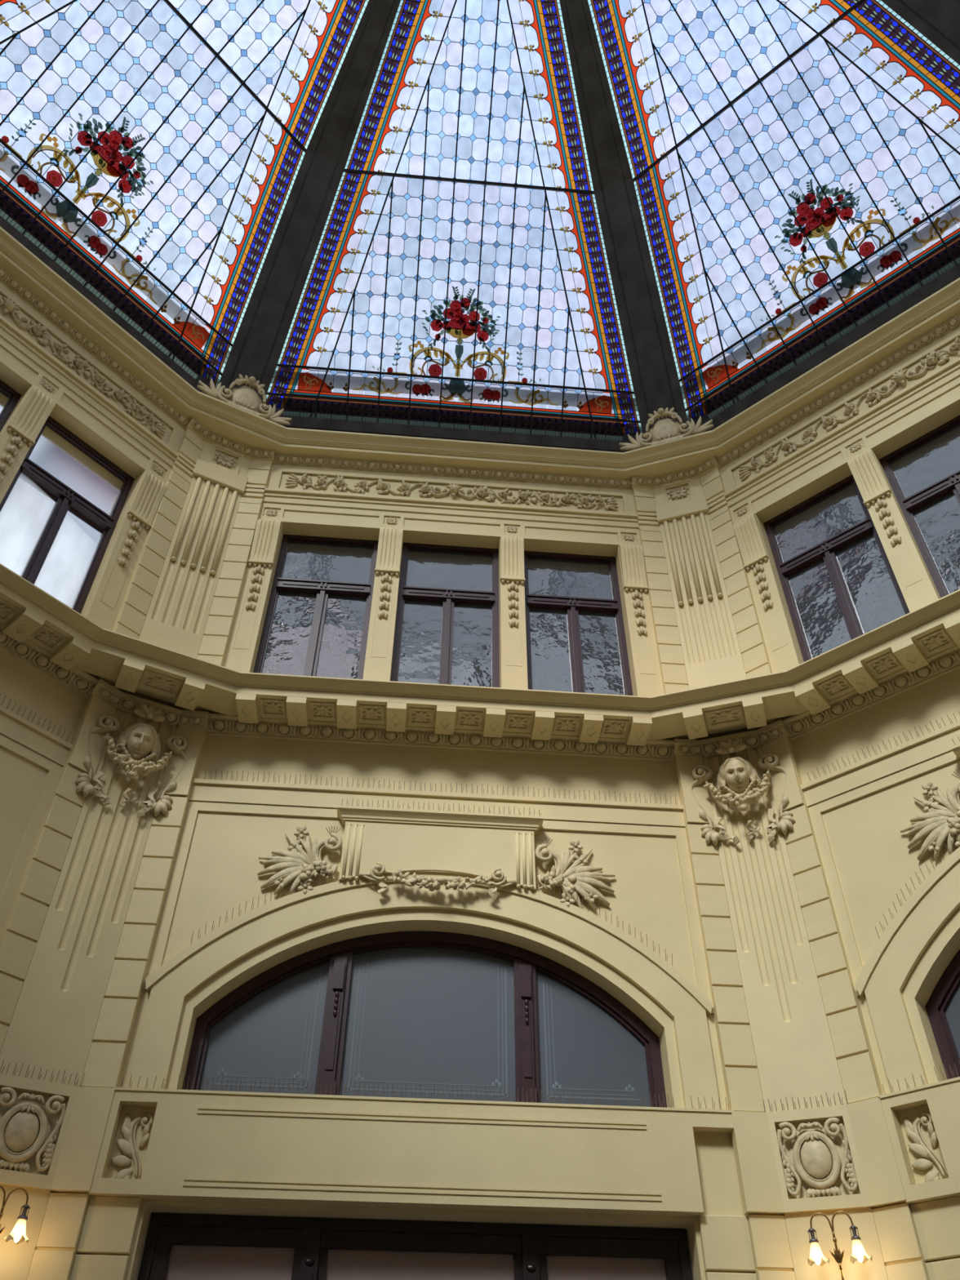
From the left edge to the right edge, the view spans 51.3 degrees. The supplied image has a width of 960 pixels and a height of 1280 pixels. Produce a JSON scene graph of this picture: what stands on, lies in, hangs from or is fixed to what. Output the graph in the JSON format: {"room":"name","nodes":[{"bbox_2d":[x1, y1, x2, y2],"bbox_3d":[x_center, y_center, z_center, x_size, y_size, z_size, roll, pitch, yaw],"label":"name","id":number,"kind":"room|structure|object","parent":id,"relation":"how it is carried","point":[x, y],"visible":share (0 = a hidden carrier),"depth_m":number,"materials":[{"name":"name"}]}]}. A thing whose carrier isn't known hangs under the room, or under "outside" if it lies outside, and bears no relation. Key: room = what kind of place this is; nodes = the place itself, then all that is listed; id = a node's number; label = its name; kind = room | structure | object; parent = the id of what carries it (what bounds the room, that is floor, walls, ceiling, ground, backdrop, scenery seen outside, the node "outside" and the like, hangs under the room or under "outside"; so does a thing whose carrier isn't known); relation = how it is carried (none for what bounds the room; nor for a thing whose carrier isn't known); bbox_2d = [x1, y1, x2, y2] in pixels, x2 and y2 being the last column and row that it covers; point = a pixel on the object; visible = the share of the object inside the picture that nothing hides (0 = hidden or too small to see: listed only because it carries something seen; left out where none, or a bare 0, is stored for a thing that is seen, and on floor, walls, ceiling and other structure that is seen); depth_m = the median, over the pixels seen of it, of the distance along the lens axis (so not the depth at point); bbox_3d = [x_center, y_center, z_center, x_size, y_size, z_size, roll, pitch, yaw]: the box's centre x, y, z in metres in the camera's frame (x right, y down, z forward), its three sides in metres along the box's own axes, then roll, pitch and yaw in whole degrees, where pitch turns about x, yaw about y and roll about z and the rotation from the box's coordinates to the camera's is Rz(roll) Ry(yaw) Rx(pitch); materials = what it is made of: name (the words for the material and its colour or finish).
{"room":"shopping arcade atrium","nodes":[
{"label":"shopping arcade atrium","id":0,"kind":"room"},
{"bbox_2d":[0,265,210,1052],"bbox_3d":[-4.745,0.593,6.160,1.090,10.750,4.438,-30,-51,28],"label":"wall","id":1,"kind":"structure","parent":0,"point":[41,806],"depth_m":8.29,"materials":[{"name":"beige paint"}]},
{"bbox_2d":[0,379,21,431],"bbox_3d":[-4.561,-1.607,8.060,0.115,2.460,1.000,-30,-51,28],"label":"window","id":2,"kind":"structure","parent":1,"relation":"in","point":[9,397],"depth_m":9.04,"materials":[{"name":"brown wood"}]},
{"bbox_2d":[0,384,56,491],"bbox_3d":[-3.997,-1.615,8.536,0.082,1.775,0.248,-30,-51,28],"label":"pilaster","id":3,"kind":"object","parent":1,"relation":"attached to","point":[36,407],"visible":1,"depth_m":8.83,"materials":[{"name":"beige paint"}]},
{"bbox_2d":[0,694,71,741],"bbox_3d":[-4.398,-0.270,6.621,0.036,0.094,3.848,-30,-51,28],"label":"strip","id":4,"kind":"object","parent":1,"relation":"on","point":[0,695],"visible":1,"depth_m":7.52,"materials":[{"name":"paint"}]},
{"bbox_2d":[41,380,55,393],"bbox_3d":[-3.998,-2.352,9.259,0.031,0.131,0.131,-30,-51,28],"label":"rosette","id":5,"kind":"object","parent":1,"relation":"attached to","point":[47,385],"visible":1,"depth_m":9.25,"materials":[{"name":"beige paint"}]},
{"bbox_2d":[0,415,134,613],"bbox_3d":[-3.761,-0.951,8.743,0.115,2.460,1.000,-30,-51,28],"label":"window","id":6,"kind":"structure","parent":1,"relation":"in","point":[61,509],"depth_m":8.91,"materials":[{"name":"brown wood"}]},
{"bbox_2d":[0,296,165,439],"bbox_3d":[-4.380,-3.085,9.267,0.126,0.296,3.598,-30,-51,28],"label":"frieze","id":7,"kind":"object","parent":1,"relation":"attached to","point":[131,404],"visible":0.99,"depth_m":9.72,"materials":[{"name":"beige paint"}]},
{"bbox_2d":[99,470,166,609],"bbox_3d":[-3.197,-0.959,9.219,0.082,1.775,0.248,-30,-51,28],"label":"pilaster","id":8,"kind":"object","parent":1,"relation":"attached to","point":[150,491],"visible":1,"depth_m":9.49,"materials":[{"name":"beige paint"}]},
{"bbox_2d":[152,464,164,475],"bbox_3d":[-3.198,-1.696,9.942,0.031,0.131,0.131,-30,-51,28],"label":"rosette","id":9,"kind":"object","parent":1,"relation":"attached to","point":[159,470],"visible":1,"depth_m":9.93,"materials":[{"name":"beige paint"}]},
{"bbox_2d":[0,431,253,1279],"bbox_3d":[-2.852,1.787,7.399,1.013,10.750,0.650,20,-47,-19],"label":"wall","id":10,"kind":"structure","parent":0,"point":[52,1025],"depth_m":7.11,"materials":[{"name":"beige paint"}]},
{"bbox_2d":[0,1185,30,1244],"bbox_3d":[-2.691,3.291,5.528,0.371,0.455,0.268,20,-47,-19],"label":"wall lamp","id":11,"kind":"object","parent":10,"relation":"attached to","point":[18,1234],"visible":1,"depth_m":5.55,"materials":[{"name":"white glass"}]},
{"bbox_2d":[0,1087,65,1172],"bbox_3d":[-2.753,2.950,6.000,0.432,0.444,0.114,20,-47,-19],"label":"oval cartouche","id":12,"kind":"object","parent":10,"relation":"attached to","point":[19,1147],"visible":1,"depth_m":5.99,"materials":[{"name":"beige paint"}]},
{"bbox_2d":[0,1059,84,1086],"bbox_3d":[-2.744,2.699,6.225,0.528,0.094,0.030,20,-47,-19],"label":"strip","id":13,"kind":"object","parent":10,"relation":"attached to","point":[3,1060],"visible":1,"depth_m":6.22,"materials":[{"name":"paint"}]},
{"bbox_2d":[75,702,187,817],"bbox_3d":[-2.690,0.905,7.822,0.807,0.975,0.224,20,-47,-19],"label":"mask","id":14,"kind":"object","parent":10,"relation":"attached to","point":[140,740],"visible":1,"depth_m":7.82,"materials":[{"name":"beige paint"}]},
{"bbox_2d":[133,702,165,722],"bbox_3d":[-2.666,0.584,8.070,0.257,0.168,0.098,20,-47,-19],"label":"flower","id":15,"kind":"object","parent":14,"relation":"on","point":[149,713],"depth_m":8.05,"materials":[{"name":"beige paint"}]},
{"bbox_2d":[213,452,236,468],"bbox_3d":[-2.712,-1.915,10.630,0.238,0.238,0.053,20,-47,-19],"label":"rosette","id":16,"kind":"object","parent":10,"relation":"attached to","point":[225,460],"visible":1,"depth_m":10.61,"materials":[{"name":"beige paint"}]},
{"bbox_2d":[26,448,795,1279],"bbox_3d":[-0.355,2.177,7.784,4.438,10.750,1.090,4,-44,-3],"label":"wall","id":17,"kind":"structure","parent":0,"point":[708,1173],"depth_m":7.22,"materials":[{"name":"beige paint"}]},
{"bbox_2d":[0,208,219,389],"bbox_3d":[-5.066,-4.463,11.392,0.348,0.358,5.540,-30,-51,28],"label":"trim","id":18,"kind":"structure","parent":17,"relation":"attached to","point":[9,220],"depth_m":11.85,"materials":[{"name":"metal"}]},
{"bbox_2d":[110,1112,153,1178],"bbox_3d":[-2.148,3.121,6.142,0.199,0.408,0.061,4,-44,-3],"label":"leaf ornament","id":19,"kind":"object","parent":17,"relation":"attached to","point":[126,1147],"visible":0.97,"depth_m":6.14,"materials":[{"name":"beige paint"}]},
{"bbox_2d":[120,1074,164,1088],"bbox_3d":[-2.139,2.810,6.343,0.266,0.092,0.030,4,-44,-3],"label":"strip","id":20,"kind":"object","parent":17,"relation":"on","point":[131,1074],"visible":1,"depth_m":6.34,"materials":[{"name":"paint"}]},
{"bbox_2d":[232,519,282,649],"bbox_3d":[-2.151,-0.582,9.606,0.248,1.775,0.082,4,-44,-3],"label":"pilaster","id":21,"kind":"object","parent":17,"relation":"attached to","point":[267,532],"visible":1,"depth_m":9.88,"materials":[{"name":"beige paint"}]},
{"bbox_2d":[191,873,332,942],"bbox_3d":[-1.573,1.941,7.266,0.928,0.628,0.041,4,-44,-3],"label":"strip","id":22,"kind":"object","parent":17,"relation":"on","point":[331,873],"visible":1,"depth_m":7.28,"materials":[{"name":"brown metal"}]},
{"bbox_2d":[265,509,277,516],"bbox_3d":[-2.153,-1.319,10.328,0.131,0.131,0.031,4,-44,-3],"label":"rosette","id":23,"kind":"object","parent":17,"relation":"attached to","point":[273,513],"visible":1,"depth_m":10.32,"materials":[{"name":"beige paint"}]},
{"bbox_2d":[257,825,342,895],"bbox_3d":[-1.369,1.665,7.557,0.622,0.604,0.099,2,-44,-1],"label":"palm spray","id":24,"kind":"object","parent":17,"relation":"attached to","point":[295,863],"visible":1,"depth_m":7.52,"materials":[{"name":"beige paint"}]},
{"bbox_2d":[253,533,378,679],"bbox_3d":[-1.551,-0.154,9.560,1.000,2.460,0.115,4,-44,-3],"label":"window","id":25,"kind":"structure","parent":17,"relation":"in","point":[317,621],"depth_m":9.70,"materials":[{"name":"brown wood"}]},
{"bbox_2d":[370,527,403,657],"bbox_3d":[-0.916,-0.504,9.675,0.248,1.775,0.082,4,-44,-3],"label":"pilaster","id":26,"kind":"object","parent":17,"relation":"attached to","point":[390,540],"visible":1,"depth_m":9.95,"materials":[{"name":"beige paint"}]},
{"bbox_2d":[386,516,398,524],"bbox_3d":[-0.918,-1.241,10.398,0.131,0.131,0.031,4,-44,-3],"label":"rosette","id":27,"kind":"object","parent":17,"relation":"attached to","point":[390,520],"visible":1,"depth_m":10.39,"materials":[{"name":"beige paint"}]},
{"bbox_2d":[137,1213,692,1279],"bbox_3d":[-0.366,4.778,5.066,3.300,3.235,0.115,4,-44,-3],"label":"door","id":28,"kind":"structure","parent":17,"relation":"in","point":[178,1246],"depth_m":6.07,"materials":[{"name":"brown wood"}]},
{"bbox_2d":[182,931,666,1107],"bbox_3d":[-0.345,2.668,7.060,3.236,1.296,0.126,4,-44,-3],"label":"window","id":29,"kind":"structure","parent":17,"relation":"in","point":[425,1009],"depth_m":7.03,"materials":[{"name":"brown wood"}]},
{"bbox_2d":[177,1074,674,1107],"bbox_3d":[-0.328,2.918,6.448,3.208,0.105,0.034,4,-44,-3],"label":"strip","id":30,"kind":"object","parent":17,"relation":"on","point":[189,1074],"visible":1,"depth_m":6.45,"materials":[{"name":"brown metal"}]},
{"bbox_2d":[359,862,516,900],"bbox_3d":[-0.311,1.781,7.453,1.180,0.258,0.120,4,-44,-3],"label":"garland","id":31,"kind":"object","parent":17,"relation":"attached to","point":[420,881],"visible":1,"depth_m":7.45,"materials":[{"name":"beige paint"}]},
{"bbox_2d":[337,798,543,890],"bbox_3d":[-0.314,1.587,7.729,1.628,0.691,0.146,4,-44,-3],"label":"tablet","id":32,"kind":"object","parent":17,"relation":"attached to","point":[473,842],"depth_m":7.74,"materials":[{"name":"beige paint"}]},
{"bbox_2d":[204,770,677,804],"bbox_3d":[-0.292,1.199,8.127,3.848,0.094,0.036,4,-44,-3],"label":"strip","id":33,"kind":"object","parent":17,"relation":"on","point":[211,771],"visible":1,"depth_m":8.12,"materials":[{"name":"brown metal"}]},
{"bbox_2d":[390,542,499,687],"bbox_3d":[-0.316,-0.076,9.630,1.000,2.460,0.115,4,-44,-3],"label":"window","id":34,"kind":"structure","parent":17,"relation":"in","point":[446,627],"depth_m":9.78,"materials":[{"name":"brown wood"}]},
{"bbox_2d":[285,473,617,511],"bbox_3d":[-0.284,-1.608,10.781,3.598,0.296,0.126,4,-44,-3],"label":"frieze","id":35,"kind":"object","parent":17,"relation":"attached to","point":[362,486],"visible":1,"depth_m":10.78,"materials":[{"name":"beige paint"}]},
{"bbox_2d":[286,426,622,452],"bbox_3d":[0.232,-6.781,7.416,13.860,1.670,13.860,4,-44,-3],"label":"trim","id":36,"kind":"structure","parent":17,"relation":"attached to","point":[286,427],"depth_m":12.96,"materials":[{"name":"beige paint"}]},
{"bbox_2d":[0,0,368,395],"bbox_3d":[-3.351,-6.400,11.244,4.997,3.711,5.333,-30,-51,28],"label":"framework","id":37,"kind":"object","parent":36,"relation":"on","point":[185,340],"visible":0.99,"depth_m":11.89,"materials":[{"name":"multicoloured glass"}]},
{"bbox_2d":[0,149,230,364],"bbox_3d":[-4.777,-4.878,11.452,0.144,0.147,5.162,-30,-51,28],"label":"trim","id":38,"kind":"structure","parent":37,"relation":"attached to","point":[158,296],"depth_m":11.84,"materials":[{"name":"glass"}]},
{"bbox_2d":[218,0,400,403],"bbox_3d":[-1.962,-5.666,12.262,0.590,3.520,5.315,20,-47,-19],"label":"rib","id":39,"kind":"object","parent":36,"relation":"on","point":[256,349],"visible":0.86,"depth_m":12.64,"materials":[{"name":"black metal"}]},
{"bbox_2d":[264,0,644,452],"bbox_3d":[-0.147,-5.244,12.429,5.333,3.711,4.997,4,-44,-3],"label":"framework","id":40,"kind":"object","parent":36,"relation":"on","point":[313,394],"visible":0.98,"depth_m":12.88,"materials":[{"name":"multicoloured glass"}]},
{"bbox_2d":[270,370,638,411],"bbox_3d":[-0.310,-3.267,13.104,5.162,0.147,0.144,4,-44,-3],"label":"trim","id":41,"kind":"structure","parent":40,"relation":"attached to","point":[356,383],"depth_m":13.08,"materials":[{"name":"glass"}]},
{"bbox_2d":[559,0,690,439],"bbox_3d":[1.714,-5.434,12.468,0.590,3.520,5.315,-12,-45,13],"label":"rib","id":42,"kind":"object","parent":36,"relation":"on","point":[655,383],"visible":0.84,"depth_m":12.90,"materials":[{"name":"black metal"}]},
{"bbox_2d":[880,0,959,65],"bbox_3d":[4.533,-7.058,10.727,5.315,3.520,0.590,20,-47,-19],"label":"rib","id":43,"kind":"object","parent":36,"relation":"on","point":[937,20],"visible":1,"depth_m":11.04,"materials":[{"name":"black metal"}]},
{"bbox_2d":[266,398,644,441],"bbox_3d":[-0.344,-2.760,13.138,5.540,0.358,0.348,4,-44,-3],"label":"trim","id":44,"kind":"structure","parent":17,"relation":"attached to","point":[624,437],"depth_m":13.12,"materials":[{"name":"metal"}]},
{"bbox_2d":[0,563,959,758],"bbox_3d":[0.198,-3.349,4.160,12.400,0.312,12.400,4,-44,-3],"label":"trim","id":45,"kind":"structure","parent":17,"relation":"attached to","point":[126,663],"depth_m":8.17,"materials":[{"name":"beige paint"}]},
{"bbox_2d":[0,226,959,488],"bbox_3d":[0.225,-6.059,6.731,13.100,0.341,13.100,4,-44,-3],"label":"trim","id":46,"kind":"structure","parent":17,"relation":"attached to","point":[222,418],"depth_m":10.64,"materials":[{"name":"beige paint"}]},
{"bbox_2d":[196,373,292,425],"bbox_3d":[-2.546,-2.671,10.921,1.041,0.618,0.160,20,-47,-19],"label":"cartouche","id":47,"kind":"object","parent":46,"relation":"on","point":[244,397],"visible":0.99,"depth_m":10.85,"materials":[{"name":"beige paint"}]},
{"bbox_2d":[618,407,713,449],"bbox_3d":[2.064,-2.380,11.180,1.041,0.618,0.160,-12,-45,13],"label":"cartouche","id":48,"kind":"object","parent":46,"relation":"on","point":[664,430],"visible":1,"depth_m":11.10,"materials":[{"name":"beige paint"}]},
{"bbox_2d":[506,525,518,533],"bbox_3d":[0.338,-1.162,10.468,0.131,0.131,0.031,4,-44,-3],"label":"rosette","id":49,"kind":"object","parent":17,"relation":"attached to","point":[512,529],"visible":1,"depth_m":10.46,"materials":[{"name":"beige paint"}]},
{"bbox_2d":[500,535,525,666],"bbox_3d":[0.324,-0.426,9.745,0.248,1.775,0.082,4,-44,-3],"label":"pilaster","id":50,"kind":"object","parent":17,"relation":"attached to","point":[512,548],"visible":1,"depth_m":10.02,"materials":[{"name":"beige paint"}]},
{"bbox_2d":[534,836,615,911],"bbox_3d":[0.738,1.798,7.676,0.627,0.604,0.099,5,-44,-5],"label":"palm spray","id":51,"kind":"object","parent":17,"relation":"attached to","point":[580,878],"visible":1,"depth_m":7.64,"materials":[{"name":"beige paint"}]},
{"bbox_2d":[524,551,632,695],"bbox_3d":[0.920,0.002,9.699,1.000,2.460,0.115,4,-44,-3],"label":"window","id":52,"kind":"structure","parent":17,"relation":"in","point":[575,633],"depth_m":9.84,"materials":[{"name":"brown wood"}]},
{"bbox_2d":[542,883,672,965],"bbox_3d":[0.938,2.105,7.401,0.927,0.611,0.040,4,-44,-3],"label":"strip","id":53,"kind":"object","parent":17,"relation":"on","point":[543,883],"visible":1,"depth_m":7.40,"materials":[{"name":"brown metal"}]},
{"bbox_2d":[622,533,635,541],"bbox_3d":[1.573,-1.084,10.538,0.131,0.131,0.031,4,-44,-3],"label":"rosette","id":54,"kind":"object","parent":17,"relation":"attached to","point":[628,537],"visible":1,"depth_m":10.53,"materials":[{"name":"beige paint"}]},
{"bbox_2d":[618,544,655,674],"bbox_3d":[1.560,-0.348,9.815,0.248,1.775,0.082,4,-44,-3],"label":"pilaster","id":55,"kind":"object","parent":17,"relation":"attached to","point":[632,557],"visible":1,"depth_m":10.09,"materials":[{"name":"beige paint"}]},
{"bbox_2d":[690,1095,728,1109],"bbox_3d":[1.508,3.040,6.548,0.246,0.094,0.029,4,-44,-3],"label":"strip","id":56,"kind":"object","parent":17,"relation":"on","point":[691,1095],"visible":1,"depth_m":6.54,"materials":[{"name":"paint"}]},
{"bbox_2d":[680,204,959,399],"bbox_3d":[4.480,-4.293,11.973,5.162,0.147,0.144,-30,-51,28],"label":"trim","id":57,"kind":"structure","parent":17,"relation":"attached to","point":[740,355],"depth_m":12.07,"materials":[{"name":"glass"}]},
{"bbox_2d":[686,257,959,424],"bbox_3d":[4.720,-3.845,11.942,5.540,0.358,0.348,-30,-51,28],"label":"trim","id":58,"kind":"structure","parent":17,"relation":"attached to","point":[704,418],"depth_m":12.18,"materials":[{"name":"metal"}]},
{"bbox_2d":[652,466,888,1279],"bbox_3d":[2.199,2.106,7.683,1.012,10.750,0.650,-12,-45,13],"label":"wall","id":59,"kind":"structure","parent":0,"point":[796,1058],"depth_m":7.26,"materials":[{"name":"beige paint"}]},
{"bbox_2d":[666,485,689,500],"bbox_3d":[2.165,-1.607,10.904,0.238,0.238,0.053,-12,-45,13],"label":"rosette","id":60,"kind":"object","parent":59,"relation":"attached to","point":[677,493],"visible":0.98,"depth_m":10.88,"materials":[{"name":"beige paint"}]},
{"bbox_2d":[689,737,795,846],"bbox_3d":[2.103,1.208,8.092,0.807,0.975,0.224,-12,-45,13],"label":"mask","id":61,"kind":"object","parent":59,"relation":"attached to","point":[736,773],"visible":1,"depth_m":8.09,"materials":[{"name":"beige paint"}]},
{"bbox_2d":[715,737,746,755],"bbox_3d":[2.092,0.884,8.337,0.257,0.168,0.098,-12,-45,13],"label":"flower","id":62,"kind":"object","parent":61,"relation":"on","point":[731,746],"depth_m":8.32,"materials":[{"name":"beige paint"}]},
{"bbox_2d":[762,1090,848,1111],"bbox_3d":[2.114,3.004,6.497,0.528,0.094,0.030,-12,-45,13],"label":"strip","id":63,"kind":"object","parent":59,"relation":"attached to","point":[845,1091],"visible":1,"depth_m":6.49,"materials":[{"name":"paint"}]},
{"bbox_2d":[777,1117,857,1197],"bbox_3d":[2.114,3.257,6.273,0.432,0.444,0.114,-12,-45,13],"label":"oval cartouche","id":64,"kind":"object","parent":59,"relation":"attached to","point":[820,1172],"visible":1,"depth_m":6.24,"materials":[{"name":"beige paint"}]},
{"bbox_2d":[805,1210,872,1279],"bbox_3d":[2.080,3.586,5.790,0.371,0.455,0.268,-12,-45,13],"label":"wall lamp","id":65,"kind":"object","parent":59,"relation":"attached to","point":[859,1253],"visible":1,"depth_m":5.75,"materials":[{"name":"white glass"}]},
{"bbox_2d":[589,0,959,432],"bbox_3d":[3.289,-5.981,11.617,5.333,3.711,4.997,-30,-51,28],"label":"framework","id":66,"kind":"object","parent":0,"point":[725,382],"visible":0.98,"depth_m":12.07,"materials":[{"name":"multicoloured glass"}]},
{"bbox_2d":[695,311,959,1279],"bbox_3d":[4.352,1.169,6.673,4.438,10.750,1.090,-30,-51,28],"label":"wall","id":67,"kind":"structure","parent":0,"point":[850,858],"depth_m":7.45,"materials":[{"name":"beige paint"}]},
{"bbox_2d":[736,506,747,516],"bbox_3d":[2.693,-1.324,10.273,0.131,0.131,0.031,-30,-51,28],"label":"rosette","id":68,"kind":"object","parent":67,"relation":"attached to","point":[742,511],"visible":1,"depth_m":10.26,"materials":[{"name":"beige paint"}]},
{"bbox_2d":[733,513,787,651],"bbox_3d":[2.681,-0.588,9.550,0.248,1.775,0.082,-30,-51,28],"label":"pilaster","id":69,"kind":"object","parent":67,"relation":"attached to","point":[747,531],"visible":1,"depth_m":9.82,"materials":[{"name":"beige paint"}]},
{"bbox_2d":[763,474,909,662],"bbox_3d":[3.289,-0.506,9.139,1.000,2.460,0.115,-30,-51,28],"label":"window","id":70,"kind":"structure","parent":67,"relation":"in","point":[838,581],"depth_m":9.27,"materials":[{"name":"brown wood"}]},
{"bbox_2d":[738,337,959,481],"bbox_3d":[4.108,-2.549,9.744,3.598,0.296,0.126,-30,-51,28],"label":"frieze","id":71,"kind":"object","parent":67,"relation":"attached to","point":[808,436],"visible":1,"depth_m":9.97,"materials":[{"name":"beige paint"}]},
{"bbox_2d":[848,442,862,453],"bbox_3d":[3.641,-1.870,9.688,0.131,0.131,0.031,-30,-51,28],"label":"rosette","id":72,"kind":"object","parent":67,"relation":"attached to","point":[855,446],"visible":1,"depth_m":9.68,"materials":[{"name":"beige paint"}]},
{"bbox_2d":[807,711,959,780],"bbox_3d":[4.098,0.248,7.078,3.848,0.094,0.036,-30,-51,28],"label":"strip","id":73,"kind":"object","parent":67,"relation":"on","point":[958,711],"visible":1,"depth_m":7.67,"materials":[{"name":"paint"}]},
{"bbox_2d":[847,448,922,586],"bbox_3d":[3.628,-1.134,8.964,0.248,1.775,0.082,-30,-51,28],"label":"pilaster","id":74,"kind":"object","parent":67,"relation":"attached to","point":[867,473],"visible":1,"depth_m":9.23,"materials":[{"name":"beige paint"}]},
{"bbox_2d":[882,1074,924,1093],"bbox_3d":[2.656,2.788,6.270,0.266,0.092,0.030,-30,-51,28],"label":"strip","id":75,"kind":"object","parent":67,"relation":"on","point":[912,1074],"visible":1,"depth_m":6.27,"materials":[{"name":"paint"}]},
{"bbox_2d":[875,835,959,937],"bbox_3d":[3.110,1.633,6.893,0.928,0.628,0.041,-30,-51,28],"label":"strip","id":76,"kind":"object","parent":67,"relation":"attached to","point":[955,835],"visible":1,"depth_m":6.93,"materials":[{"name":"paint"}]},
{"bbox_2d":[879,415,959,598],"bbox_3d":[4.236,-1.052,8.554,1.000,2.460,0.115,-30,-51,28],"label":"window","id":77,"kind":"structure","parent":67,"relation":"in","point":[922,474],"depth_m":8.98,"materials":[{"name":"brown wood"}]},
{"bbox_2d":[903,1111,948,1182],"bbox_3d":[2.697,3.089,6.058,0.199,0.408,0.061,-30,-51,28],"label":"leaf spray","id":78,"kind":"object","parent":67,"relation":"attached to","point":[920,1148],"visible":0.96,"depth_m":6.05,"materials":[{"name":"beige paint"}]},
{"bbox_2d":[899,768,959,861],"bbox_3d":[3.270,1.254,7.077,0.622,0.604,0.099,-32,-52,30],"label":"palm spray","id":79,"kind":"object","parent":67,"relation":"attached to","point":[940,823],"visible":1,"depth_m":7.07,"materials":[{"name":"beige paint"}]},
{"bbox_2d":[925,949,959,1079],"bbox_3d":[4.225,1.689,5.980,3.236,1.296,0.126,-30,-51,28],"label":"window","id":80,"kind":"structure","parent":67,"relation":"in","point":[943,1006],"depth_m":6.60,"materials":[{"name":"brown wood"}]},
{"bbox_2d":[933,1060,959,1081],"bbox_3d":[4.043,1.982,5.416,3.208,0.105,0.034,-30,-51,28],"label":"strip","id":81,"kind":"object","parent":67,"relation":"on","point":[958,1060],"visible":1,"depth_m":6.14,"materials":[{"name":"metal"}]},
{"bbox_2d":[950,742,959,757],"bbox_3d":[4.067,0.675,6.671,1.628,0.620,0.142,-30,-51,28],"label":"tablet","id":82,"kind":"object","parent":67,"relation":"attached to","point":[955,748],"visible":1,"depth_m":7.20,"materials":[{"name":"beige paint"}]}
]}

